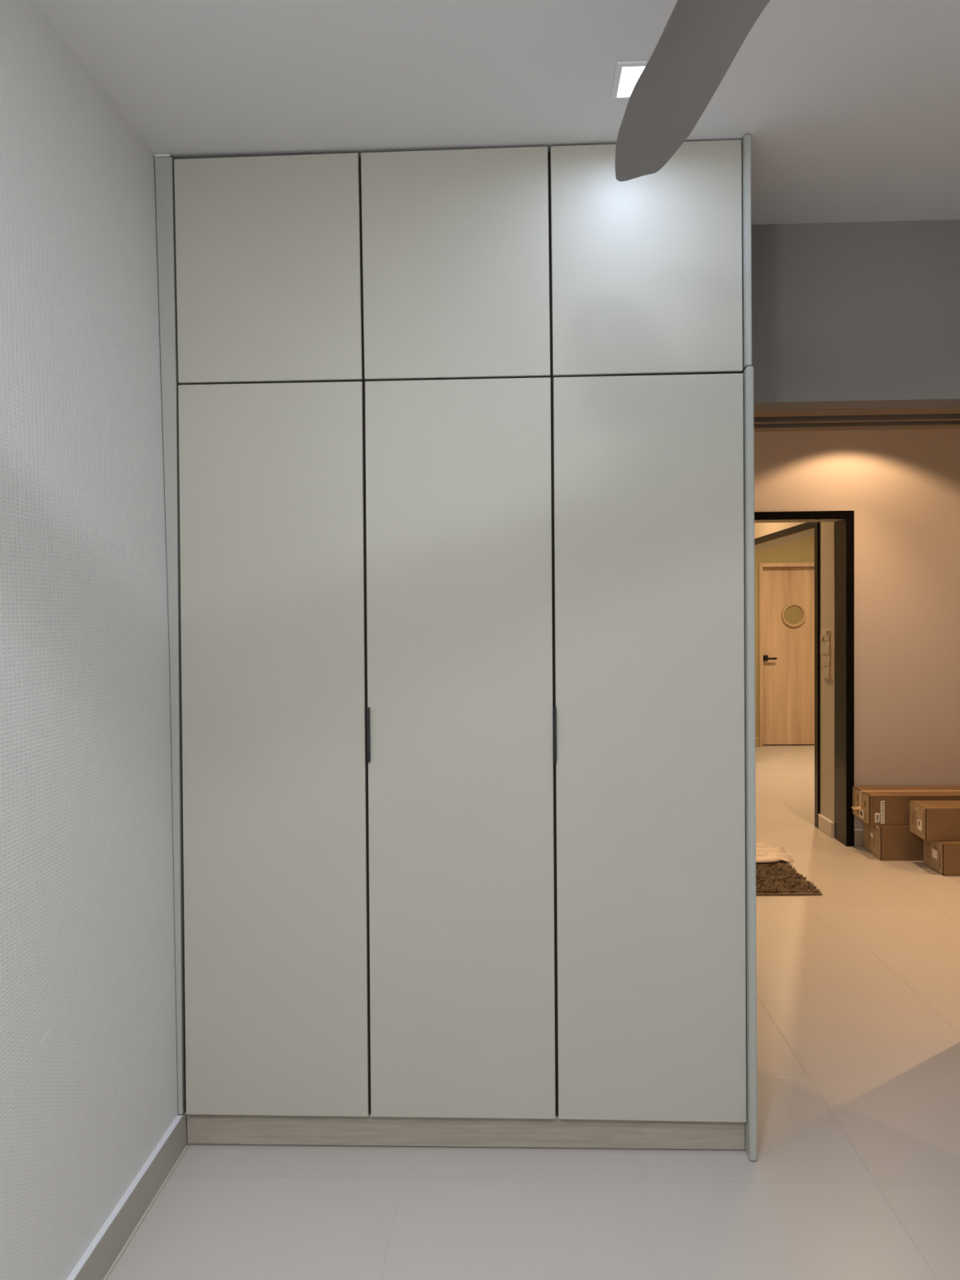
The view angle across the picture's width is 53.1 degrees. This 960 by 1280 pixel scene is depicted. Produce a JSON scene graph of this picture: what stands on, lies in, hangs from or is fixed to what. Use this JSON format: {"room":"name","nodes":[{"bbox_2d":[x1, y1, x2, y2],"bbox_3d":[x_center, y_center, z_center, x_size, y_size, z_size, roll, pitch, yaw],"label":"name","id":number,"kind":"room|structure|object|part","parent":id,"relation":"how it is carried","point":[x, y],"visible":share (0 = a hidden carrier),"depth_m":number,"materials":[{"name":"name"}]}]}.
{"room":"bedroom","nodes":[
{"label":"bedroom","id":0,"kind":"room"},
{"bbox_2d":[0,0,186,1279],"bbox_3d":[-0.951,0.092,0.983,0.169,2.600,4.148,-1,2,2],"label":"wall","id":1,"kind":"structure","parent":0,"point":[89,1079],"depth_m":1.98,"materials":[{"name":"white paint"}]},
{"bbox_2d":[66,1111,188,1279],"bbox_3d":[-0.857,1.350,0.752,0.026,0.096,3.626,-1,2,2],"label":"baseboard","id":2,"kind":"structure","parent":1,"relation":"attached to","point":[110,1242],"depth_m":2.21,"materials":[{"name":"wood"}]},
{"bbox_2d":[32,0,959,224],"bbox_3d":[1.533,-1.385,4.456,6.100,0.120,11.650,-1,2,2],"label":"ceiling","id":3,"kind":"structure","parent":0,"point":[850,109],"depth_m":2.15,"materials":[{"name":"white paint"}]},
{"bbox_2d":[610,60,648,100],"bbox_3d":[0.372,-1.249,2.145,0.148,0.006,0.148,-1,2,2],"label":"recessed light","id":4,"kind":"object","parent":3,"relation":"in","point":[627,73],"visible":0.46,"depth_m":2.13,"materials":[{"name":"white plastic"}]},
{"bbox_2d":[617,66,644,95],"bbox_3d":[0.372,-1.251,2.145,0.119,0.002,0.119,-1,2,2],"label":"diffuser","id":5,"kind":"object","parent":4,"relation":"attached to","point":[627,77],"depth_m":2.14,"materials":[{"name":"white plastic"}]},
{"bbox_2d":[614,0,770,182],"bbox_3d":[0.516,-1.063,1.325,1.327,0.336,1.294,-1,2,2],"label":"ceiling fan","id":6,"kind":"object","parent":3,"relation":"hanging from","point":[700,40],"visible":1,"depth_m":1.61,"materials":[{"name":"grey"}]},
{"bbox_2d":[106,745,959,1279],"bbox_3d":[1.555,1.338,4.388,6.100,0.120,11.930,-1,2,2],"label":"floor","id":7,"kind":"structure","parent":0,"point":[855,1175],"depth_m":2.42,"materials":[{"name":"beige tile"}]},
{"bbox_2d":[154,133,757,1160],"bbox_3d":[-0.054,0.037,2.736,1.524,2.599,0.569,-1,2,2],"label":"wardrobe","id":8,"kind":"object","parent":7,"relation":"on","point":[458,445],"visible":1,"depth_m":2.48,"materials":[{"name":"grey wood"}]},
{"bbox_3d":[-0.545,-0.955,2.476,0.478,0.574,0.018,-1,2,2],"label":"door","id":9,"kind":"part","parent":8,"relation":"part of","materials":[{"name":"beige laminate"}]},
{"bbox_3d":[-0.539,0.295,2.510,0.492,1.914,0.018,-1,2,2],"label":"door","id":10,"kind":"part","parent":8,"relation":"part of","materials":[{"name":"beige laminate"}]},
{"bbox_3d":[-0.288,0.245,2.483,0.007,0.142,0.013,-1,2,2],"label":"handle","id":11,"kind":"part","parent":8,"relation":"part of","materials":[{"name":"black metal"}]},
{"bbox_3d":[-0.062,-0.961,2.458,0.478,0.576,0.018,-1,2,2],"label":"door","id":12,"kind":"part","parent":8,"relation":"part of","materials":[{"name":"beige laminate"}]},
{"bbox_3d":[-0.053,0.291,2.491,0.485,1.917,0.018,-1,2,2],"label":"door","id":13,"kind":"part","parent":8,"relation":"part of","materials":[{"name":"beige laminate"}]},
{"bbox_3d":[0.193,0.243,2.465,0.007,0.143,0.013,-1,2,2],"label":"handle","id":14,"kind":"part","parent":8,"relation":"part of","materials":[{"name":"black metal"}]},
{"bbox_3d":[0.422,-0.967,2.440,0.480,0.579,0.018,-1,2,2],"label":"door","id":15,"kind":"part","parent":8,"relation":"part of","materials":[{"name":"beige laminate"}]},
{"bbox_3d":[0.437,0.288,2.473,0.484,1.922,0.018,-1,2,2],"label":"door","id":16,"kind":"part","parent":8,"relation":"part of","materials":[{"name":"beige laminate"}]},
{"bbox_3d":[0.681,-0.982,2.682,0.016,0.572,0.566,-1,2,2],"label":"panel","id":17,"kind":"part","parent":8,"relation":"part of","materials":[{"name":"grey wood"}]},
{"bbox_3d":[0.700,0.316,2.715,0.022,2.022,0.568,-1,2,2],"label":"panel","id":18,"kind":"part","parent":8,"relation":"part of","materials":[{"name":"grey"}]},
{"bbox_2d":[755,842,794,862],"bbox_3d":[1.468,1.212,5.497,0.606,0.074,0.428,-1,2,2],"label":"towel","id":19,"kind":"object","parent":7,"relation":"on","point":[764,852],"visible":0.39,"depth_m":5.40,"materials":[{"name":"beige fabric"}]},
{"bbox_2d":[755,862,822,895],"bbox_3d":[1.300,1.248,5.050,0.820,0.029,0.578,-1,2,2],"label":"bath rug","id":20,"kind":"object","parent":7,"relation":"on","point":[771,879],"visible":0.37,"depth_m":4.94,"materials":[{"name":"brown fabric"}]},
{"bbox_2d":[863,822,923,860],"bbox_3d":[2.754,1.137,5.554,0.987,0.194,0.332,-1,2,2],"label":"cardboard box","id":21,"kind":"object","parent":7,"relation":"on","point":[886,842],"visible":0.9,"depth_m":5.41,"materials":[{"name":"brown cardboard"}]},
{"bbox_2d":[851,786,959,825],"bbox_3d":[2.784,0.954,5.558,1.225,0.170,0.313,-1,2,2],"label":"cardboard box","id":22,"kind":"object","parent":21,"relation":"on","point":[873,805],"visible":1,"depth_m":5.43,"materials":[{"name":"brown cardboard"}]},
{"bbox_2d":[923,839,959,875],"bbox_3d":[2.894,1.156,5.197,0.881,0.172,0.254,-1,2,2],"label":"cardboard box","id":23,"kind":"object","parent":7,"relation":"on","point":[943,857],"visible":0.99,"depth_m":5.09,"materials":[{"name":"brown cardboard"}]},
{"bbox_2d":[909,800,959,840],"bbox_3d":[2.836,0.982,5.238,0.898,0.174,0.228,-1,2,2],"label":"cardboard box","id":24,"kind":"object","parent":23,"relation":"on","point":[930,820],"visible":1,"depth_m":5.14,"materials":[{"name":"brown cardboard"}]},
{"bbox_2d":[754,535,814,737],"bbox_3d":[3.599,-0.192,10.038,2.110,2.600,0.108,-1,2,2],"label":"wall","id":25,"kind":"structure","parent":0,"point":[802,550],"depth_m":9.99,"materials":[{"name":"beige paint"}]},
{"bbox_2d":[755,737,759,746],"bbox_3d":[2.740,1.069,10.041,0.352,0.093,0.016,-1,2,2],"label":"baseboard","id":26,"kind":"structure","parent":25,"relation":"attached to","point":[757,740],"depth_m":10.03,"materials":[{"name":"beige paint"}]},
{"bbox_2d":[759,562,814,746],"bbox_3d":[3.359,0.152,10.045,0.895,1.914,0.120,-1,2,2],"label":"door","id":27,"kind":"structure","parent":25,"relation":"in","point":[786,589],"depth_m":10.07,"materials":[{"name":"brown wood"}]},
{"bbox_3d":[3.037,0.191,10.041,0.120,0.027,0.051,-1,2,2],"label":"lever","id":28,"kind":"part","parent":27,"relation":"part of","materials":[{"name":"black metal"}]},
{"bbox_3d":[3.281,-0.261,10.053,0.191,0.191,0.006,-1,2,2],"label":"porthole glass","id":29,"kind":"part","parent":27,"relation":"part of","materials":[{"name":"beige"}]},
{"bbox_2d":[754,521,836,838],"bbox_3d":[2.342,-0.110,7.404,0.206,2.600,2.969,-1,2,2],"label":"wall","id":30,"kind":"structure","parent":0,"point":[826,528],"depth_m":6.08,"materials":[{"name":"beige paint"}]},
{"bbox_2d":[754,522,820,827],"bbox_3d":[2.342,0.184,7.539,0.222,2.002,2.675,-1,2,2],"label":"trim","id":31,"kind":"structure","parent":30,"relation":"attached to","point":[806,530],"depth_m":6.24,"materials":[{"name":"black wood"}]},
{"bbox_3d":[2.191,0.245,6.240,0.016,1.952,0.067,-1,2,2],"label":"casing","id":32,"kind":"part","parent":31,"relation":"part of","materials":[{"name":"brown wood"}]},
{"bbox_2d":[817,813,833,837],"bbox_3d":[2.194,1.178,6.099,0.014,0.095,0.255,-1,2,2],"label":"baseboard","id":33,"kind":"structure","parent":30,"relation":"attached to","point":[824,824],"depth_m":6.08,"materials":[{"name":"beige wood"}]},
{"bbox_2d":[820,628,832,679],"bbox_3d":[2.179,0.086,6.053,0.023,0.312,0.199,-1,2,2],"label":"paper strip","id":34,"kind":"object","parent":30,"relation":"attached to","point":[826,635],"visible":1,"depth_m":6.02,"materials":[{"name":"beige paper"}]},
{"bbox_2d":[750,219,959,410],"bbox_3d":[1.717,0.012,3.018,5.350,2.600,0.120,-1,2,2],"label":"wall","id":35,"kind":"structure","parent":0,"point":[846,315],"depth_m":2.95,"materials":[{"name":"grey paint"}]},
{"bbox_2d":[754,406,959,431],"bbox_3d":[1.343,-0.817,3.246,1.300,0.148,0.351,-1,2,2],"label":"trim","id":36,"kind":"structure","parent":35,"relation":"attached to","point":[911,418],"depth_m":3.26,"materials":[{"name":"white paint"}]},
{"bbox_2d":[754,428,959,828],"bbox_3d":[1.597,-0.062,5.846,5.800,2.600,0.200,-1,2,2],"label":"wall","id":37,"kind":"structure","parent":0,"point":[901,487],"depth_m":5.71,"materials":[{"name":"beige paint"}]},
{"bbox_2d":[754,510,853,846],"bbox_3d":[1.725,0.235,5.843,1.014,2.002,0.214,-1,2,2],"label":"trim","id":38,"kind":"structure","parent":37,"relation":"attached to","point":[843,530],"depth_m":5.75,"materials":[{"name":"black wood"}]},
{"bbox_3d":[2.204,0.234,5.724,0.046,2.002,0.013,-1,2,2],"label":"casing","id":39,"kind":"part","parent":38,"relation":"part of","materials":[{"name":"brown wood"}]},
{"bbox_2d":[853,828,863,846],"bbox_3d":[3.371,1.171,5.707,2.266,0.105,0.012,-1,2,2],"label":"baseboard","id":40,"kind":"structure","parent":37,"relation":"attached to","point":[858,833],"depth_m":5.74,"materials":[{"name":"beige"}]}
]}

